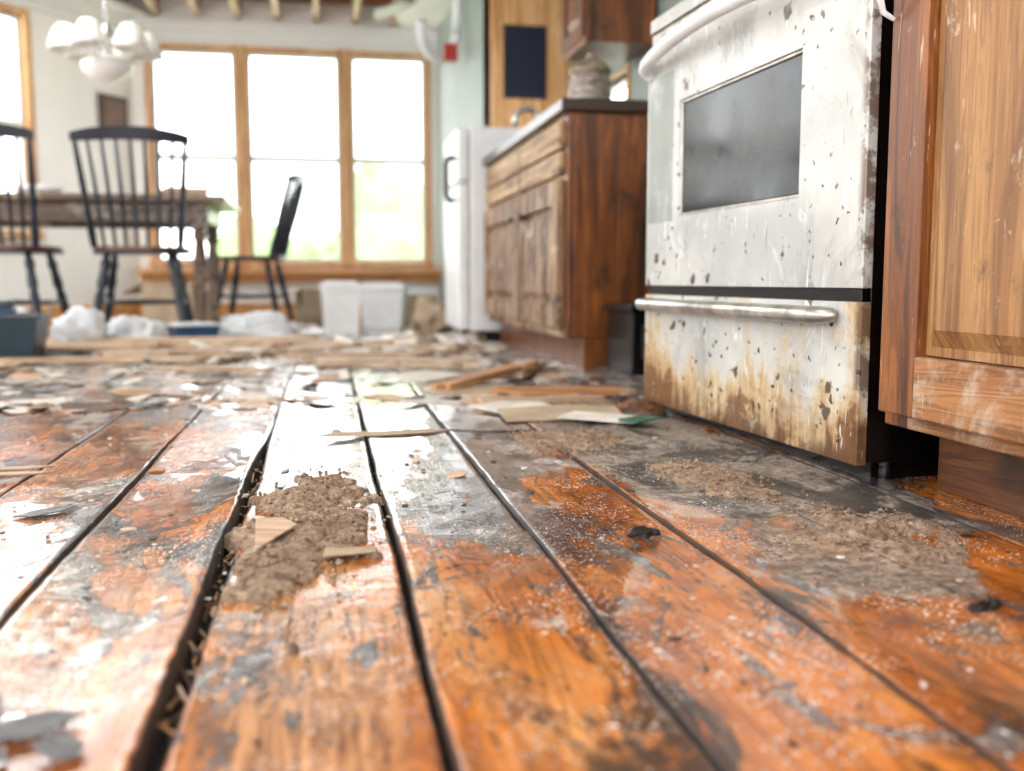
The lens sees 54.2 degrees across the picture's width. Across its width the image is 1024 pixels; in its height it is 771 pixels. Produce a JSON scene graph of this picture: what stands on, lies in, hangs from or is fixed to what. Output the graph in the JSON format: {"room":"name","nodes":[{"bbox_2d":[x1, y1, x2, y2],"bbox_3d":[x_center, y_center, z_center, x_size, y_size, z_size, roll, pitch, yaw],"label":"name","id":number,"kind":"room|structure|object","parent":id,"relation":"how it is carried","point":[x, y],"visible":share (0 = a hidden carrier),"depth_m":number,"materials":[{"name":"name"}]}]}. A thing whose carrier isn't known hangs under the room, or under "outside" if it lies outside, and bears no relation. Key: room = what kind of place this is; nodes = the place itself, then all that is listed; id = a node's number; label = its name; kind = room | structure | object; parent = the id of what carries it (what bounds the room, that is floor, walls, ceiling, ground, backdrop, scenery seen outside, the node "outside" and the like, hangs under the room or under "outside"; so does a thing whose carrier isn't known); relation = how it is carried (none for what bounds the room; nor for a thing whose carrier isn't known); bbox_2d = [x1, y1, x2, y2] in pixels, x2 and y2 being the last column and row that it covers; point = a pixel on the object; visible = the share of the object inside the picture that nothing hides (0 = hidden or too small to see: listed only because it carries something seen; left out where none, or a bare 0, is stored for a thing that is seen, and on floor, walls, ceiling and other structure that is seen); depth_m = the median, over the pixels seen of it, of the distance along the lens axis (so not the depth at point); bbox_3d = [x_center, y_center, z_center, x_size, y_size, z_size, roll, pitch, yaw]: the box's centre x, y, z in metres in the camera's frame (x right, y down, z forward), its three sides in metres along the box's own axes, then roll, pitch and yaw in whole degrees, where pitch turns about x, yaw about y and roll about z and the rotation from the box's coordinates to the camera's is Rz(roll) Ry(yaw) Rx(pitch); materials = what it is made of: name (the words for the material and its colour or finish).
{"room":"damaged kitchen","nodes":[
{"label":"damaged kitchen","id":0,"kind":"room"},
{"bbox_2d":[0,0,139,306],"bbox_3d":[-3.536,-1.538,6.096,0.120,2.420,3.125,3,7,25],"label":"wall","id":1,"kind":"structure","parent":0,"point":[65,96],"depth_m":6.93,"materials":[{"name":"paint"}]},
{"bbox_2d":[0,3,44,239],"bbox_3d":[-3.453,-1.677,6.178,0.150,1.500,1.140,3,7,25],"label":"window","id":2,"kind":"structure","parent":1,"relation":"in","point":[24,13],"depth_m":6.60,"materials":[{"name":"brown wood"}]},
{"bbox_2d":[1,0,132,32],"bbox_3d":[-3.450,-2.488,5.955,0.070,0.140,3.125,3,7,25],"label":"trim","id":3,"kind":"structure","parent":1,"relation":"attached to","point":[73,10],"depth_m":6.87,"materials":[{"name":"white paint"}]},
{"bbox_2d":[24,304,140,323],"bbox_3d":[-3.473,-0.411,6.185,0.020,0.120,3.125,3,7,25],"label":"baseboard","id":4,"kind":"structure","parent":1,"relation":"attached to","point":[120,309],"depth_m":7.34,"materials":[{"name":"brown wood"}]},
{"bbox_2d":[97,92,127,125],"bbox_3d":[-2.893,-1.972,7.260,0.024,0.260,0.260,3,7,25],"label":"picture frame","id":5,"kind":"object","parent":1,"relation":"attached to","point":[112,110],"visible":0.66,"depth_m":7.23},
{"bbox_2d":[83,0,451,29],"bbox_3d":[-1.499,-2.298,2.776,4.950,0.252,9.850,-1,6,-10],"label":"ceiling","id":6,"kind":"structure","parent":0,"point":[407,12],"depth_m":7.22,"materials":[{"name":"paint"}]},
{"bbox_2d":[47,0,163,81],"bbox_3d":[-2.218,-2.068,5.453,0.582,0.810,0.590,-1,6,-10],"label":"chandelier","id":7,"kind":"object","parent":6,"relation":"hanging from","point":[82,42],"visible":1,"depth_m":5.38,"materials":[{"name":"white glass"}]},
{"bbox_2d":[144,0,402,25],"bbox_3d":[-1.565,-2.720,6.529,2.400,0.140,2.100,-1,6,-10],"label":"ceiling joists","id":8,"kind":"object","parent":6,"relation":"attached to","point":[153,5],"depth_m":7.29,"materials":[{"name":"brown wood"}]},
{"bbox_2d":[129,0,439,303],"bbox_3d":[-1.709,-1.712,7.744,2.280,2.420,0.120,-1,6,-10],"label":"wall","id":9,"kind":"structure","parent":0,"point":[251,10],"depth_m":7.61,"materials":[{"name":"paint"}]},
{"bbox_2d":[144,43,245,267],"bbox_3d":[-2.395,-1.729,7.578,0.710,1.664,0.150,-1,6,-10],"label":"window","id":10,"kind":"structure","parent":9,"relation":"in","point":[220,50],"depth_m":7.54,"materials":[{"name":"brown wood"}]},
{"bbox_2d":[141,303,361,318],"bbox_3d":[-1.696,-0.581,7.791,2.280,0.120,0.025,-1,6,-10],"label":"baseboard","id":11,"kind":"structure","parent":9,"relation":"attached to","point":[240,308],"depth_m":7.72,"materials":[{"name":"brown wood"}]},
{"bbox_2d":[133,16,438,49],"bbox_3d":[-1.692,-2.657,7.550,2.280,0.140,0.070,-1,6,-10],"label":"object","id":12,"kind":"structure","parent":9,"relation":"attached to","point":[161,27],"depth_m":7.53,"materials":[{"name":"white paint"}]},
{"bbox_2d":[138,268,441,282],"bbox_3d":[-1.672,-0.844,7.689,2.260,0.105,0.180,-1,6,-10],"label":"trim","id":13,"kind":"structure","parent":9,"relation":"attached to","point":[162,275],"depth_m":7.71,"materials":[{"name":"brown wood"}]},
{"bbox_2d":[240,45,348,267],"bbox_3d":[-1.673,-1.744,7.711,0.793,1.664,0.150,-1,6,-10],"label":"window","id":14,"kind":"structure","parent":9,"relation":"in","point":[245,69],"depth_m":7.68,"materials":[{"name":"brown wood"}]},
{"bbox_2d":[345,49,433,267],"bbox_3d":[-0.965,-1.757,7.842,0.675,1.664,0.150,-1,6,-10],"label":"window","id":15,"kind":"structure","parent":9,"relation":"in","point":[424,162],"depth_m":7.82,"materials":[{"name":"brown wood"}]},
{"bbox_2d":[149,370,448,770],"bbox_3d":[-1.454,0.030,3.055,4.850,0.059,9.700,-1,6,-10],"label":"subfloor","id":16,"kind":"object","parent":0,"point":[159,759],"visible":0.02,"depth_m":0.84,"materials":[{"name":"black wood"}]},
{"bbox_2d":[0,334,1013,770],"bbox_3d":[-0.956,-0.002,2.903,2.579,0.039,5.066,-1,6,-10],"label":"flakes","id":17,"kind":"object","parent":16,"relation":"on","point":[135,400],"visible":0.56,"depth_m":2.42,"materials":[{"name":"paint"}]},
{"bbox_2d":[438,0,488,301],"bbox_3d":[-0.310,-1.611,6.788,0.120,2.420,2.280,-1,6,-10],"label":"wall","id":18,"kind":"structure","parent":0,"point":[462,102],"depth_m":6.45,"materials":[{"name":"white paint"}]},
{"bbox_2d":[416,0,461,63],"bbox_3d":[-0.450,-2.223,6.155,0.301,0.470,0.301,-1,6,-10],"label":"hose","id":19,"kind":"object","parent":18,"relation":"attached to","point":[450,50],"visible":1,"depth_m":6.16,"materials":[{"name":"white plastic"}]},
{"bbox_2d":[483,0,488,126],"bbox_3d":[0.089,-1.500,5.739,0.520,2.420,0.060,-1,6,-10],"label":"wall return","id":20,"kind":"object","parent":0,"point":[483,0],"depth_m":5.63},
{"bbox_2d":[0,318,1023,770],"bbox_3d":[-1.469,-0.016,3.048,4.703,0.037,9.698,-1,6,-10],"label":"floor","id":21,"kind":"structure","parent":0,"point":[504,694],"depth_m":0.92,"materials":[{"name":"brown wood"}]},
{"bbox_2d":[0,747,5,761],"bbox_3d":[-0.331,0.232,0.618,0.025,0.003,0.040,4,7,32],"label":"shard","id":22,"kind":"object","parent":21,"relation":"on","point":[2,749],"visible":1,"depth_m":0.63,"materials":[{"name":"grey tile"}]},
{"bbox_2d":[0,364,17,371],"bbox_3d":[-1.847,-0.047,3.128,0.536,0.018,0.090,-2,6,-22],"label":"wooden floorboards","id":23,"kind":"object","parent":21,"relation":"on","point":[3,367],"visible":1,"depth_m":3.21,"materials":[{"name":"brown wood"}]},
{"bbox_2d":[0,471,47,475],"bbox_3d":[-0.773,0.134,1.506,0.136,0.004,0.018,-1,6,-9],"label":"wood sliver","id":24,"kind":"object","parent":21,"relation":"on","point":[21,473],"visible":1,"depth_m":1.51,"materials":[{"name":"beige wood"}]},
{"bbox_2d":[0,312,53,356],"bbox_3d":[-1.950,-0.177,3.708,0.424,0.175,0.318,-2,6,-16],"label":"storage bin","id":25,"kind":"object","parent":21,"relation":"on","point":[23,334],"visible":0.92,"depth_m":3.61,"materials":[{"name":"teal plastic"}]},
{"bbox_2d":[0,299,16,313],"bbox_3d":[-2.009,-0.289,3.685,0.320,0.050,0.220,-2,6,-22],"label":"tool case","id":26,"kind":"object","parent":25,"relation":"on","point":[6,306],"visible":1,"depth_m":3.64,"materials":[{"name":"blue plastic"}]},
{"bbox_2d":[16,307,29,312],"bbox_3d":[-2.177,-0.245,4.169,0.367,0.213,0.217,-1,6,-10],"label":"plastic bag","id":27,"kind":"object","parent":25,"relation":"in","point":[19,309],"visible":0.02,"depth_m":4.22,"materials":[{"name":"white plastic"}]},
{"bbox_2d":[0,465,59,470],"bbox_3d":[-0.795,0.131,1.563,0.163,0.004,0.018,-2,6,-17],"label":"wood sliver","id":28,"kind":"object","parent":21,"relation":"on","point":[16,468],"visible":1,"depth_m":1.57,"materials":[{"name":"beige wood"}]},
{"bbox_2d":[0,123,69,314],"bbox_3d":[-2.376,-0.684,4.657,0.510,0.987,0.575,-1,6,-5],"label":"dining chair","id":29,"kind":"object","parent":21,"relation":"on","point":[6,130],"visible":0.9,"depth_m":4.54,"materials":[{"name":"paint"}]},
{"bbox_2d":[0,709,84,739],"bbox_3d":[-0.321,0.226,0.665,0.051,0.006,0.047,2,6,20],"label":"shard","id":30,"kind":"object","parent":21,"relation":"on","point":[45,721],"visible":1,"depth_m":0.67,"materials":[{"name":"white paint"}]},
{"bbox_2d":[13,505,76,517],"bbox_3d":[-0.600,0.162,1.285,0.059,0.008,0.053,2,6,14],"label":"shard","id":31,"kind":"object","parent":21,"relation":"on","point":[56,509],"visible":1,"depth_m":1.28,"materials":[{"name":"white paint"}]},
{"bbox_2d":[32,734,85,757],"bbox_3d":[-0.284,0.227,0.629,0.041,0.002,0.025,5,8,43],"label":"shard","id":32,"kind":"object","parent":21,"relation":"on","point":[50,746],"visible":1,"depth_m":0.63,"materials":[{"name":"grey paint"}]},
{"bbox_2d":[50,305,108,353],"bbox_3d":[-1.803,-0.237,4.163,0.232,0.198,0.200,-1,6,-10],"label":"plastic bag","id":33,"kind":"object","parent":21,"relation":"on","point":[79,323],"visible":0.64,"depth_m":4.10,"materials":[{"name":"white plastic"}]},
{"bbox_2d":[47,332,118,338],"bbox_3d":[-1.769,-0.188,4.332,0.897,0.088,0.404,-1,6,-10],"label":"rubble","id":34,"kind":"object","parent":21,"relation":"on","point":[109,334],"visible":0.02,"depth_m":4.30,"materials":[{"name":"white plastic"}]},
{"bbox_2d":[0,356,206,362],"bbox_3d":[-1.527,-0.093,3.591,0.848,0.015,0.100,-1,6,-5],"label":"wooden floorboards","id":35,"kind":"object","parent":21,"relation":"on","point":[105,359],"visible":1,"depth_m":3.56,"materials":[{"name":"brown wood"}]},
{"bbox_2d":[0,192,239,322],"bbox_3d":[-2.452,-0.647,5.492,1.800,0.735,0.930,-1,6,-10],"label":"dining table","id":36,"kind":"object","parent":21,"relation":"on","point":[203,213],"visible":0.83,"depth_m":5.23,"materials":[{"name":"brown wood"}]},
{"bbox_2d":[11,185,63,192],"bbox_3d":[-2.535,-1.032,5.349,0.260,0.060,0.260,-1,6,-10],"label":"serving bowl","id":37,"kind":"object","parent":36,"relation":"on","point":[39,188],"visible":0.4,"depth_m":5.26,"materials":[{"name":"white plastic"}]},
{"bbox_2d":[149,187,210,194],"bbox_3d":[-1.788,-1.041,5.437,0.360,0.060,0.240,-2,6,-22],"label":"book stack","id":38,"kind":"object","parent":36,"relation":"on","point":[189,190],"visible":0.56,"depth_m":5.36,"materials":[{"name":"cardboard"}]},
{"bbox_2d":[69,125,193,322],"bbox_3d":[-1.780,-0.698,4.787,0.510,0.987,0.575,-1,6,-14],"label":"dining chair","id":39,"kind":"object","parent":21,"relation":"on","point":[113,132],"visible":0.91,"depth_m":4.62,"materials":[{"name":"paint"}]},
{"bbox_2d":[107,315,166,337],"bbox_3d":[-1.664,-0.235,4.386,0.291,0.147,0.155,-1,6,-10],"label":"plastic bag","id":40,"kind":"object","parent":21,"relation":"on","point":[125,326],"visible":0.59,"depth_m":4.33,"materials":[{"name":"white plastic"}]},
{"bbox_2d":[122,282,230,323],"bbox_3d":[-2.299,-0.567,6.874,0.649,0.285,0.300,1,6,7],"label":"cardboard box","id":41,"kind":"object","parent":21,"relation":"on","point":[166,313],"visible":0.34,"depth_m":6.73,"materials":[{"name":"beige cardboard"}]},
{"bbox_2d":[45,335,316,351],"bbox_3d":[-1.409,-0.176,4.155,1.179,0.045,0.140,-1,6,-13],"label":"wooden floorboards","id":42,"kind":"object","parent":21,"relation":"on","point":[215,341],"visible":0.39,"depth_m":4.14,"materials":[{"name":"brown wood"}]},
{"bbox_2d":[167,322,221,336],"bbox_3d":[-1.467,-0.237,4.610,0.216,0.105,0.151,-4,7,-33],"label":"plastic container","id":43,"kind":"object","parent":21,"relation":"on","point":[177,329],"visible":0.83,"depth_m":4.55,"materials":[{"name":"blue plastic"}]},
{"bbox_2d":[96,344,337,356],"bbox_3d":[-1.145,-0.133,3.942,0.908,0.027,0.121,-3,7,-25],"label":"wooden floorboards","id":44,"kind":"object","parent":21,"relation":"on","point":[203,352],"visible":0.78,"depth_m":3.90,"materials":[{"name":"brown wood"}]},
{"bbox_2d":[164,365,273,372],"bbox_3d":[-0.951,-0.054,3.240,0.370,0.012,0.070,2,6,18],"label":"wooden floorboards","id":45,"kind":"object","parent":21,"relation":"on","point":[179,367],"visible":1,"depth_m":3.22,"materials":[{"name":"brown wood"}]},
{"bbox_2d":[165,317,323,335],"bbox_3d":[-1.479,-0.324,5.569,1.001,0.118,0.806,-1,6,-10],"label":"rubble","id":46,"kind":"object","parent":21,"relation":"on","point":[304,329],"visible":0.1,"depth_m":5.50,"materials":[{"name":"white plastic"}]},
{"bbox_2d":[218,311,299,335],"bbox_3d":[-1.262,-0.290,4.889,0.446,0.151,0.215,-1,6,-10],"label":"plastic bag","id":47,"kind":"object","parent":21,"relation":"on","point":[257,323],"visible":0.61,"depth_m":4.84,"materials":[{"name":"white plastic"}]},
{"bbox_2d":[218,174,305,320],"bbox_3d":[-1.652,-0.888,6.592,0.575,0.987,0.510,0,6,-1],"label":"dining chair","id":48,"kind":"object","parent":21,"relation":"on","point":[287,215],"visible":0.91,"depth_m":6.45,"materials":[{"name":"paint"}]},
{"bbox_2d":[91,335,503,359],"bbox_3d":[-0.844,-0.160,4.076,1.644,0.086,0.665,-1,6,-10],"label":"rubble","id":49,"kind":"object","parent":21,"relation":"on","point":[261,350],"visible":0.57,"depth_m":4.01,"materials":[{"name":"cardboard"}]},
{"bbox_2d":[277,288,322,322],"bbox_3d":[-1.363,-0.581,7.201,0.614,0.245,0.280,-2,6,-22],"label":"cardboard box","id":50,"kind":"object","parent":21,"relation":"on","point":[308,301],"visible":0.44,"depth_m":7.04,"materials":[{"name":"brown cardboard"}]},
{"bbox_2d":[212,467,394,655],"bbox_3d":[-0.242,0.167,1.190,0.214,0.029,0.806,-1,6,-8],"label":"pile","id":51,"kind":"object","parent":21,"relation":"on","point":[272,571],"visible":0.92,"depth_m":1.13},
{"bbox_2d":[255,517,296,550],"bbox_3d":[-0.263,0.164,1.116,0.046,0.014,0.105,-1,6,-13],"label":"chip","id":52,"kind":"object","parent":51,"relation":"on","point":[268,530],"visible":1,"depth_m":1.13,"materials":[{"name":"beige wood"}]},
{"bbox_2d":[323,546,376,556],"bbox_3d":[-0.174,0.179,1.076,0.059,0.008,0.039,-1,6,-13],"label":"chip","id":53,"kind":"object","parent":51,"relation":"on","point":[329,552],"visible":1,"depth_m":1.07,"materials":[{"name":"wood"}]},
{"bbox_2d":[270,340,403,349],"bbox_3d":[-0.831,-0.174,4.222,0.762,0.055,0.101,1,6,9],"label":"wooden floorboards","id":54,"kind":"object","parent":21,"relation":"on","point":[340,345],"visible":0.2,"depth_m":4.19,"materials":[{"name":"brown wood"}]},
{"bbox_2d":[319,281,361,336],"bbox_3d":[-0.918,-0.411,5.359,0.205,0.294,0.184,-2,6,-16],"label":"plastic container","id":55,"kind":"object","parent":21,"relation":"on","point":[340,299],"visible":1,"depth_m":5.28,"materials":[{"name":"white plastic"}]},
{"bbox_2d":[284,352,429,358],"bbox_3d":[-0.572,-0.112,3.717,0.532,0.018,0.090,-1,6,-5],"label":"wooden floorboards","id":56,"kind":"object","parent":21,"relation":"on","point":[315,354],"visible":0.87,"depth_m":3.68,"materials":[{"name":"brown wood"}]},
{"bbox_2d":[312,428,446,436],"bbox_3d":[-0.250,0.092,1.938,0.289,0.010,0.070,-3,7,-25],"label":"scrap","id":57,"kind":"object","parent":21,"relation":"on","point":[423,430],"visible":0.86,"depth_m":1.93,"materials":[{"name":"wood"}]},
{"bbox_2d":[360,283,408,328],"bbox_3d":[-0.807,-0.504,6.291,0.292,0.284,0.238,0,6,1],"label":"plastic container","id":58,"kind":"object","parent":21,"relation":"on","point":[383,305],"visible":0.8,"depth_m":6.19,"materials":[{"name":"white plastic"}]},
{"bbox_2d":[335,338,440,343],"bbox_3d":[-0.554,-0.202,4.574,0.718,0.018,0.120,-6,8,-45],"label":"wooden floorboards","id":59,"kind":"object","parent":21,"relation":"on","point":[391,341],"visible":0.09,"depth_m":4.49,"materials":[{"name":"brown wood"}]},
{"bbox_2d":[315,356,481,367],"bbox_3d":[-0.396,-0.082,3.455,0.607,0.024,0.111,1,6,8],"label":"wooden floorboards","id":60,"kind":"object","parent":21,"relation":"on","point":[328,360],"visible":1,"depth_m":3.42,"materials":[{"name":"brown wood"}]},
{"bbox_2d":[405,290,437,324],"bbox_3d":[-0.671,-0.540,6.875,0.270,0.231,0.216,-3,7,-28],"label":"cardboard box","id":61,"kind":"object","parent":21,"relation":"on","point":[412,295],"visible":0.38,"depth_m":6.77,"materials":[{"name":"cardboard"}]},
{"bbox_2d":[361,330,486,349],"bbox_3d":[-0.410,-0.223,4.696,0.659,0.079,0.938,1,6,8],"label":"rubble","id":62,"kind":"object","parent":21,"relation":"on","point":[410,338],"visible":0.76,"depth_m":4.48,"materials":[{"name":"cardboard"}]},
{"bbox_2d":[385,370,463,381],"bbox_3d":[-0.263,-0.030,3.067,0.163,0.011,0.267,3,7,27],"label":"cardboard sheet","id":63,"kind":"object","parent":21,"relation":"on","point":[432,375],"visible":0.92,"depth_m":3.05,"materials":[{"name":"cardboard"}]},
{"bbox_2d":[409,295,452,331],"bbox_3d":[-0.473,-0.429,5.901,0.259,0.216,0.335,-1,6,-10],"label":"heap","id":64,"kind":"object","parent":21,"relation":"on","point":[429,314],"visible":0.78,"depth_m":5.79,"materials":[{"name":"cardboard"}]},
{"bbox_2d":[429,384,503,397],"bbox_3d":[-0.105,0.013,2.661,0.246,0.010,0.129,-4,7,-36],"label":"cardboard sheet","id":65,"kind":"object","parent":21,"relation":"on","point":[486,389],"visible":0.68,"depth_m":2.63,"materials":[{"name":"beige cardboard"}]},
{"bbox_2d":[443,127,521,338],"bbox_3d":[-0.029,-0.795,5.347,0.723,1.060,0.570,-1,6,-10],"label":"refrigerator","id":66,"kind":"object","parent":21,"relation":"on","point":[464,173],"visible":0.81,"depth_m":5.04,"materials":[{"name":"white metal"}]},
{"bbox_2d":[430,361,538,389],"bbox_3d":[-0.067,-0.031,2.852,0.060,0.047,0.493,4,7,31],"label":"wooden floorboards","id":67,"kind":"object","parent":21,"relation":"on","point":[467,380],"visible":1,"depth_m":2.80,"materials":[{"name":"brown wood"}]},
{"bbox_2d":[469,401,550,412],"bbox_3d":[0.003,0.046,2.344,0.112,0.009,0.214,5,8,42],"label":"cardboard sheet","id":68,"kind":"object","parent":21,"relation":"on","point":[491,406],"visible":0.54,"depth_m":2.33,"materials":[{"name":"cardboard"}]},
{"bbox_2d":[500,360,546,378],"bbox_3d":[0.042,-0.054,3.167,0.070,0.018,0.485,1,6,11],"label":"wooden floorboards","id":69,"kind":"object","parent":21,"relation":"on","point":[520,375],"visible":0.59,"depth_m":3.01,"materials":[{"name":"brown wood"}]},
{"bbox_2d":[472,395,604,403],"bbox_3d":[0.066,0.033,2.430,0.322,0.012,0.050,-1,6,-8],"label":"wooden floorboards","id":70,"kind":"object","parent":21,"relation":"on","point":[548,398],"visible":0.95,"depth_m":2.41,"materials":[{"name":"brown wood"}]},
{"bbox_2d":[497,405,621,421],"bbox_3d":[0.110,0.060,2.217,0.300,0.005,0.200,-2,8,-16],"label":"cardboard sheet","id":71,"kind":"object","parent":21,"relation":"on","point":[546,412],"visible":0.82,"depth_m":2.22,"materials":[{"name":"beige cardboard"}]},
{"bbox_2d":[492,386,635,394],"bbox_3d":[0.133,0.013,2.583,0.372,0.018,0.046,0,6,4],"label":"wooden floorboards","id":72,"kind":"object","parent":21,"relation":"on","point":[531,390],"visible":1,"depth_m":2.56,"materials":[{"name":"brown wood"}]},
{"bbox_2d":[482,97,649,366],"bbox_3d":[0.306,-0.598,4.236,0.635,0.900,1.705,-1,6,-10],"label":"base cabinet","id":73,"kind":"object","parent":21,"relation":"on","point":[565,220],"visible":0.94,"depth_m":3.43,"materials":[{"name":"brown wood"}]},
{"bbox_2d":[512,106,539,125],"bbox_3d":[0.082,-1.157,4.444,0.150,0.168,0.095,-5,8,-38],"label":"sink faucet","id":74,"kind":"object","parent":73,"relation":"on","point":[520,110],"visible":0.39,"depth_m":4.42,"materials":[{"name":"metal"}]},
{"bbox_2d":[568,53,612,98],"bbox_3d":[0.275,-1.071,3.518,0.158,0.192,0.158,-1,6,-10],"label":"cookie jar","id":75,"kind":"object","parent":73,"relation":"on","point":[590,78],"visible":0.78,"depth_m":3.46,"materials":[{"name":"ceramic"}]},
{"bbox_2d":[487,422,668,460],"bbox_3d":[0.095,0.096,1.883,0.313,0.024,0.421,-2,6,-19],"label":"pile","id":76,"kind":"object","parent":21,"relation":"on","point":[543,442],"visible":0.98,"depth_m":1.84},
{"bbox_2d":[521,393,641,408],"bbox_3d":[0.128,0.032,2.489,0.319,0.025,0.503,-2,6,-16],"label":"pile","id":77,"kind":"object","parent":21,"relation":"on","point":[608,401],"visible":0.35,"depth_m":2.41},
{"bbox_2d":[557,411,636,423],"bbox_3d":[0.191,0.067,2.113,0.173,0.010,0.111,2,6,16],"label":"cardboard sheet","id":78,"kind":"object","parent":21,"relation":"on","point":[577,415],"visible":0.72,"depth_m":2.10,"materials":[{"name":"cardboard"}]},
{"bbox_2d":[604,302,644,375],"bbox_3d":[0.472,-0.156,3.262,0.280,0.225,0.261,-1,6,-13],"label":"box","id":79,"kind":"object","parent":21,"relation":"on","point":[625,323],"visible":0.5,"depth_m":3.17,"materials":[{"name":"black plastic"}]},
{"bbox_2d":[626,525,652,538],"bbox_3d":[0.149,0.171,1.172,0.032,0.013,0.028,-1,6,-10],"label":"lump","id":80,"kind":"object","parent":21,"relation":"on","point":[642,531],"visible":1,"depth_m":1.17,"materials":[{"name":"black stone"}]},
{"bbox_2d":[619,415,661,422],"bbox_3d":[0.263,0.069,2.051,0.080,0.005,0.050,-6,8,-45],"label":"magazine","id":81,"kind":"object","parent":21,"relation":"on","point":[641,418],"visible":1,"depth_m":2.04,"materials":[{"name":"green paper"}]},
{"bbox_2d":[650,528,660,535],"bbox_3d":[0.167,0.172,1.180,0.019,0.009,0.016,-1,6,-10],"label":"lump","id":82,"kind":"object","parent":21,"relation":"on","point":[656,532],"visible":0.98,"depth_m":1.18,"materials":[{"name":"black stone"}]},
{"bbox_2d":[623,454,825,515],"bbox_3d":[0.300,0.137,1.502,0.221,0.022,0.490,-2,6,-16],"label":"pile","id":83,"kind":"object","parent":21,"relation":"on","point":[730,485],"visible":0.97,"depth_m":1.49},
{"bbox_2d":[635,0,939,478],"bbox_3d":[0.645,-0.410,1.889,0.642,1.020,0.854,-1,6,-14],"label":"stove","id":84,"kind":"object","parent":21,"relation":"on","point":[768,120],"depth_m":1.69,"materials":[{"name":"white metal"}]},
{"bbox_2d":[755,505,1023,590],"bbox_3d":[0.428,0.171,1.167,0.316,0.025,0.307,3,7,26],"label":"pile","id":85,"kind":"object","parent":21,"relation":"on","point":[870,533],"visible":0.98,"depth_m":1.15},
{"bbox_2d":[877,0,1023,518],"bbox_3d":[0.978,-0.195,0.518,0.681,0.880,1.895,-1,6,-10],"label":"cabinet","id":86,"kind":"object","parent":21,"relation":"on","point":[952,354],"visible":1,"depth_m":1.23,"materials":[{"name":"brown wood"}]},
{"bbox_2d":[966,601,995,613],"bbox_3d":[0.422,0.200,0.899,0.024,0.011,0.019,-3,7,-26],"label":"lump","id":87,"kind":"object","parent":21,"relation":"on","point":[979,607],"visible":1,"depth_m":0.90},
{"bbox_2d":[986,598,1002,607],"bbox_3d":[0.444,0.199,0.922,0.017,0.008,0.014,1,6,14],"label":"lump","id":88,"kind":"object","parent":21,"relation":"on","point":[994,602],"visible":0.82,"depth_m":0.92,"materials":[{"name":"black stone"}]},
{"bbox_2d":[489,0,572,127],"bbox_3d":[0.108,-1.930,5.618,0.470,1.140,0.085,-1,6,-10],"label":"panel","id":89,"kind":"object","parent":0,"point":[527,67],"depth_m":5.59,"materials":[{"name":"brown wood"}]},
{"bbox_2d":[573,0,682,99],"bbox_3d":[1.079,-1.126,2.190,0.120,2.420,7.320,-1,6,-10],"label":"wall","id":90,"kind":"structure","parent":0,"point":[639,86],"depth_m":4.55,"materials":[{"name":"paint"}]},
{"bbox_2d":[562,0,654,61],"bbox_3d":[0.417,-1.864,4.371,0.320,0.810,0.380,-1,6,-10],"label":"upper cabinet","id":91,"kind":"object","parent":90,"relation":"attached to","point":[612,30],"visible":0.98,"depth_m":4.24,"materials":[{"name":"brown wood"}]},
{"bbox_2d":[609,64,630,99],"bbox_3d":[0.500,-1.392,5.096,0.150,0.300,0.890,-1,6,-10],"label":"window","id":92,"kind":"structure","parent":90,"relation":"in","point":[625,72],"depth_m":4.80,"materials":[{"name":"brown wood"}]},
{"label":"outside","id":93,"kind":"structure","parent":0,"visible":0},
{"bbox_3d":[-6.243,-2.677,33.478,60.000,0.100,51.700,-1,6,-10],"label":"lawn","id":94,"kind":"structure","parent":93,"visible":0},
{"bbox_2d":[217,216,331,257],"bbox_3d":[-4.617,-2.180,18.473,2.804,2.060,3.189,3,7,27],"label":"shrub","id":95,"kind":"object","parent":94,"relation":"on","point":[301,247],"visible":0.15,"depth_m":17.62,"materials":[{"name":"green plant"}]},
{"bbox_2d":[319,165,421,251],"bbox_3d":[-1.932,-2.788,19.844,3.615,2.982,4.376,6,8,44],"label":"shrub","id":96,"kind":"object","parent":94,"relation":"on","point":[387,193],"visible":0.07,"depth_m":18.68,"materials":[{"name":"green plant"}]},
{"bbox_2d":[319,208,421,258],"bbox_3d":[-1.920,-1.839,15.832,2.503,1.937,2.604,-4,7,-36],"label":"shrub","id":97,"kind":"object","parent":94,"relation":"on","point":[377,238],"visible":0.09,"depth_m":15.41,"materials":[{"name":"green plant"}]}
]}

